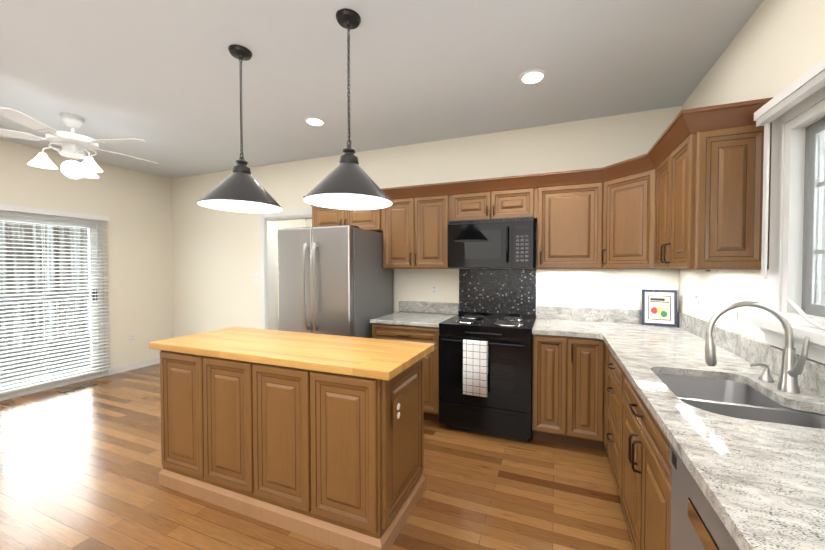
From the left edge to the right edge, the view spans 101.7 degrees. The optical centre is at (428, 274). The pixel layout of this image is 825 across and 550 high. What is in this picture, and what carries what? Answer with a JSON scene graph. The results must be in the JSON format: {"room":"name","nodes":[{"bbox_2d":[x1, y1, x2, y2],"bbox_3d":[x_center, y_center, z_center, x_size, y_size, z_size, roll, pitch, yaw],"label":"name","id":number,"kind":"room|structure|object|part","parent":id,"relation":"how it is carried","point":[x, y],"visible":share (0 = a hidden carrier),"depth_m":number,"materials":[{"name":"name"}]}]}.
{"room":"kitchen","nodes":[
{"label":"kitchen","id":0,"kind":"room"},
{"bbox_2d":[0,139,172,375],"bbox_3d":[-5.061,-0.019,2.208,0.120,2.750,6.240,0,1,21],"label":"wall","id":1,"kind":"structure","parent":0,"point":[134,206],"depth_m":4.52,"materials":[{"name":"paint"}]},
{"bbox_2d":[0,211,104,400],"bbox_3d":[-4.565,0.314,3.503,0.112,2.030,1.820,0,1,21],"label":"sliding door","id":2,"kind":"structure","parent":1,"relation":"in","point":[19,218],"depth_m":4.01,"materials":[{"name":"white paint"}]},
{"bbox_2d":[0,204,110,394],"bbox_3d":[-4.478,0.255,3.458,0.078,1.980,1.920,0,1,21],"label":"door blinds","id":3,"kind":"object","parent":1,"relation":"attached to","point":[20,209],"visible":0.92,"depth_m":3.85,"materials":[{"name":"white plastic"}]},
{"bbox_2d":[129,333,134,341],"bbox_3d":[-4.080,0.866,4.625,0.006,0.115,0.070,0,1,21],"label":"outlet","id":4,"kind":"object","parent":1,"relation":"attached to","point":[131,337],"visible":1,"depth_m":4.62,"materials":[{"name":"white plastic"}]},
{"bbox_2d":[107,357,159,375],"bbox_3d":[-4.040,1.261,4.735,0.012,0.085,0.780,0,1,21],"label":"baseboard","id":5,"kind":"structure","parent":1,"relation":"attached to","point":[124,368],"depth_m":4.62,"materials":[{"name":"white paint"}]},
{"bbox_2d":[274,219,304,329],"bbox_3d":[-2.568,0.067,5.499,0.100,2.440,1.440,0,1,21],"label":"wall","id":6,"kind":"structure","parent":0,"point":[298,223],"depth_m":5.55,"materials":[{"name":"paint"}]},
{"bbox_2d":[305,219,311,226],"bbox_3d":[-1.072,0.061,5.774,2.700,2.440,0.100,0,1,21],"label":"wall","id":7,"kind":"structure","parent":0,"point":[308,222],"depth_m":6.12,"materials":[{"name":"paint"}]},
{"bbox_2d":[0,363,633,549],"bbox_3d":[-1.982,1.429,1.130,6.663,0.100,6.360,0,1,21],"label":"floor","id":8,"kind":"structure","parent":0,"point":[81,468],"depth_m":2.10,"materials":[{"name":"brown wood"}]},
{"bbox_2d":[58,383,96,392],"bbox_3d":[-4.088,1.316,3.921,0.100,0.008,0.300,0,1,21],"label":"floor vent","id":9,"kind":"object","parent":8,"relation":"in","point":[78,387],"visible":1,"depth_m":3.92,"materials":[{"name":"brown metal"}]},
{"bbox_2d":[159,351,425,549],"bbox_3d":[-0.875,0.916,2.140,1.646,0.886,0.585,0,1,21],"label":"kitchen island","id":10,"kind":"object","parent":8,"relation":"on","point":[317,437],"depth_m":1.80,"materials":[{"name":"brown wood"}]},
{"bbox_2d":[149,327,433,382],"bbox_3d":[-0.875,0.452,2.130,1.725,0.042,0.616,0,1,21],"label":"island countertop","id":11,"kind":"structure","parent":10,"relation":"on","point":[362,358],"depth_m":1.96,"materials":[{"name":"beige wood"}]},
{"bbox_2d":[278,225,392,337],"bbox_3d":[-0.928,0.438,3.445,0.816,1.785,0.905,0,1,21],"label":"fridge","id":12,"kind":"object","parent":8,"relation":"on","point":[335,280],"visible":0.52,"depth_m":3.08,"materials":[{"name":"grey metal"}]},
{"bbox_3d":[-1.077,0.197,3.048,0.638,0.976,0.065,0,1,21],"label":"handle","id":13,"kind":"part","parent":12,"relation":"part of","materials":[{"name":"silver metal"}]},
{"bbox_3d":[-1.055,0.407,3.112,0.812,1.690,0.068,0,1,21],"label":"door","id":14,"kind":"part","parent":12,"relation":"part of","materials":[{"name":"silver metal"}]},
{"bbox_2d":[370,301,458,422],"bbox_3d":[-0.118,0.814,3.326,0.688,1.037,0.661,0,1,21],"label":"base cabinet","id":15,"kind":"object","parent":8,"relation":"on","point":[413,321],"visible":0.42,"depth_m":3.06,"materials":[{"name":"brown wood"}]},
{"bbox_2d":[439,311,535,440],"bbox_3d":[0.550,0.862,3.030,0.766,0.955,0.723,0,1,21],"label":"range","id":16,"kind":"object","parent":8,"relation":"on","point":[485,370],"visible":1,"depth_m":2.73,"materials":[{"name":"black metal"}]},
{"bbox_2d":[532,306,824,549],"bbox_3d":[0.969,0.854,1.448,1.138,1.037,3.400,0,1,21],"label":"base cabinet","id":17,"kind":"object","parent":8,"relation":"on","point":[726,451],"visible":1,"depth_m":1.32,"materials":[{"name":"brown wood"}]},
{"bbox_2d":[642,289,677,326],"bbox_3d":[1.920,0.273,2.791,0.245,0.298,0.061,1,1,29],"label":"framed picture","id":18,"kind":"object","parent":17,"relation":"on","point":[659,307],"visible":1,"depth_m":2.78,"materials":[{"name":"white paper"}]},
{"bbox_2d":[705,301,809,393],"bbox_3d":[1.315,0.279,1.385,0.299,0.348,0.240,0,1,21],"label":"faucet","id":19,"kind":"object","parent":17,"relation":"on","point":[791,369],"visible":1,"depth_m":1.32,"materials":[{"name":"silver metal"}]},
{"bbox_2d":[0,0,763,178],"bbox_3d":[-1.982,-1.420,1.070,6.663,0.100,6.360,0,1,21],"label":"ceiling","id":20,"kind":"structure","parent":0,"point":[161,78],"depth_m":2.27,"materials":[{"name":"paint"}]},
{"bbox_2d":[0,107,157,178],"bbox_3d":[-3.144,-1.171,3.038,1.264,0.480,1.228,0,1,21],"label":"fan light","id":21,"kind":"object","parent":20,"relation":"hanging from","point":[73,144],"visible":1,"depth_m":2.91,"materials":[{"name":"white"}]},
{"bbox_2d":[197,44,282,212],"bbox_3d":[-1.169,-0.909,2.098,0.468,0.964,0.468,0,1,21],"label":"pendant light","id":22,"kind":"object","parent":20,"relation":"hanging from","point":[240,188],"visible":1,"depth_m":2.06,"materials":[{"name":"grey metal"}]},
{"bbox_2d":[304,117,325,126],"bbox_3d":[-1.044,-1.408,3.089,0.190,0.008,0.190,0,1,21],"label":"recessed light","id":23,"kind":"object","parent":20,"relation":"in","point":[315,121],"visible":1,"depth_m":3.07,"materials":[{"name":"white"}]},
{"bbox_2d":[304,8,391,209],"bbox_3d":[-0.430,-0.889,1.818,0.468,0.992,0.468,0,1,21],"label":"pendant light","id":24,"kind":"object","parent":20,"relation":"hanging from","point":[347,183],"visible":1,"depth_m":1.78,"materials":[{"name":"grey metal"}]},
{"bbox_2d":[519,69,546,84],"bbox_3d":[0.736,-1.393,2.369,0.190,0.008,0.190,0,1,21],"label":"recessed light","id":25,"kind":"object","parent":20,"relation":"in","point":[533,77],"visible":1,"depth_m":2.36,"materials":[{"name":"white"}]},
{"bbox_2d":[171,106,681,337],"bbox_3d":[-0.872,-0.057,4.016,6.663,2.750,0.120,0,1,21],"label":"wall","id":26,"kind":"structure","parent":0,"point":[215,260],"depth_m":3.65,"materials":[{"name":"paint"}]},
{"bbox_2d":[253,272,259,280],"bbox_3d":[-2.304,0.023,4.491,0.116,0.115,0.011,0,1,21],"label":"light switch","id":27,"kind":"object","parent":26,"relation":"attached to","point":[256,276],"visible":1,"depth_m":4.49,"materials":[{"name":"white plastic"}]},
{"bbox_2d":[260,208,311,329],"bbox_3d":[-1.743,0.241,4.340,0.990,2.140,0.144,0,1,21],"label":"door frame","id":28,"kind":"structure","parent":26,"relation":"attached to","point":[267,285],"depth_m":4.43,"materials":[{"name":"white paint"}]},
{"bbox_2d":[311,189,382,232],"bbox_3d":[-0.836,-0.666,3.749,0.893,0.400,0.323,0,1,21],"label":"upper cabinet","id":29,"kind":"object","parent":26,"relation":"attached to","point":[372,220],"depth_m":3.59,"materials":[{"name":"brown wood"}]},
{"bbox_2d":[383,182,457,268],"bbox_3d":[-0.085,-0.462,3.468,0.713,0.795,0.323,0,1,21],"label":"upper cabinet","id":30,"kind":"object","parent":26,"relation":"attached to","point":[415,225],"depth_m":3.30,"materials":[{"name":"brown wood"}]},
{"bbox_2d":[431,284,436,294],"bbox_3d":[0.063,0.157,3.595,0.070,0.115,0.006,0,1,21],"label":"electrical outlet","id":31,"kind":"object","parent":26,"relation":"attached to","point":[433,289],"visible":1,"depth_m":3.60,"materials":[{"name":"white plastic"}]},
{"bbox_2d":[451,174,538,220],"bbox_3d":[0.623,-0.678,3.194,0.802,0.352,0.323,0,1,21],"label":"upper cabinet","id":32,"kind":"object","parent":26,"relation":"attached to","point":[500,197],"depth_m":3.02,"materials":[{"name":"brown wood"}]},
{"bbox_2d":[448,217,535,267],"bbox_3d":[0.598,-0.279,3.133,0.751,0.436,0.470,0,1,21],"label":"microwave","id":33,"kind":"object","parent":32,"relation":"attached to","point":[497,243],"visible":1,"depth_m":2.95,"materials":[{"name":"black"}]},
{"bbox_2d":[459,269,535,314],"bbox_3d":[0.678,0.167,3.361,0.764,0.459,0.008,0,1,21],"label":"tile backsplash","id":34,"kind":"structure","parent":26,"relation":"attached to","point":[513,291],"depth_m":3.35,"materials":[{"name":"tile"}]},
{"bbox_2d":[535,169,602,268],"bbox_3d":[1.237,-0.452,2.965,0.513,0.795,0.323,0,1,21],"label":"upper cabinet","id":35,"kind":"object","parent":26,"relation":"attached to","point":[570,223],"depth_m":2.81,"materials":[{"name":"brown wood"}]},
{"bbox_2d":[599,153,654,268],"bbox_3d":[1.511,-0.450,2.541,0.304,0.802,0.303,0,1,21],"label":"upper cabinet","id":36,"kind":"object","parent":26,"relation":"attached to","point":[625,243],"depth_m":2.53,"materials":[{"name":"brown wood"}]},
{"bbox_2d":[679,0,824,341],"bbox_3d":[1.054,0.030,-0.119,0.120,2.750,6.240,0,1,21],"label":"wall","id":37,"kind":"structure","parent":0,"point":[774,48],"depth_m":1.78,"materials":[{"name":"paint"}]},
{"bbox_2d":[694,289,698,304],"bbox_3d":[1.963,0.161,2.459,0.011,0.115,0.070,0,1,21],"label":"light switch","id":38,"kind":"object","parent":37,"relation":"attached to","point":[696,301],"visible":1,"depth_m":2.45,"materials":[{"name":"white plastic"}]},
{"bbox_2d":[651,97,773,269],"bbox_3d":[1.616,-0.431,1.979,0.323,0.795,0.680,0,1,21],"label":"upper cabinet","id":39,"kind":"object","parent":37,"relation":"attached to","point":[685,191],"depth_m":1.69,"materials":[{"name":"brown wood"}]},
{"bbox_2d":[731,298,737,318],"bbox_3d":[1.766,0.194,1.935,0.006,0.115,0.070,0,1,21],"label":"outlet","id":40,"kind":"object","parent":37,"relation":"attached to","point":[734,313],"visible":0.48,"depth_m":1.93,"materials":[{"name":"white plastic"}]},
{"bbox_2d":[750,86,824,363],"bbox_3d":[1.490,-0.211,1.155,0.175,1.090,0.970,0,1,21],"label":"kitchen window","id":41,"kind":"structure","parent":37,"relation":"in","point":[796,252],"depth_m":1.46,"materials":[{"name":"white paint"}]},
{"bbox_2d":[754,58,824,278],"bbox_3d":[1.406,-0.365,1.175,0.048,0.786,0.885,0,1,21],"label":"window blinds","id":42,"kind":"object","parent":41,"relation":"attached to","point":[809,82],"visible":0.98,"depth_m":1.46,"materials":[{"name":"white"}]},
{"label":"outside","id":43,"kind":"structure","parent":0,"visible":0},
{"bbox_2d":[0,221,89,347],"bbox_3d":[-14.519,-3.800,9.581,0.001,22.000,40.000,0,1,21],"label":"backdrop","id":44,"kind":"structure","parent":43,"point":[31,248],"depth_m":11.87,"materials":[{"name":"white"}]},
{"bbox_2d":[0,290,90,386],"bbox_3d":[-6.291,0.920,4.408,3.730,1.220,10.000,0,1,21],"label":"deck","id":45,"kind":"object","parent":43,"point":[35,303],"depth_m":5.54,"materials":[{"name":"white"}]},
{"bbox_2d":[821,141,824,304],"bbox_3d":[5.219,-1.619,1.043,0.001,12.000,18.000,0,1,21],"label":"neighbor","id":46,"kind":"structure","parent":43,"point":[822,243],"depth_m":6.04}
]}

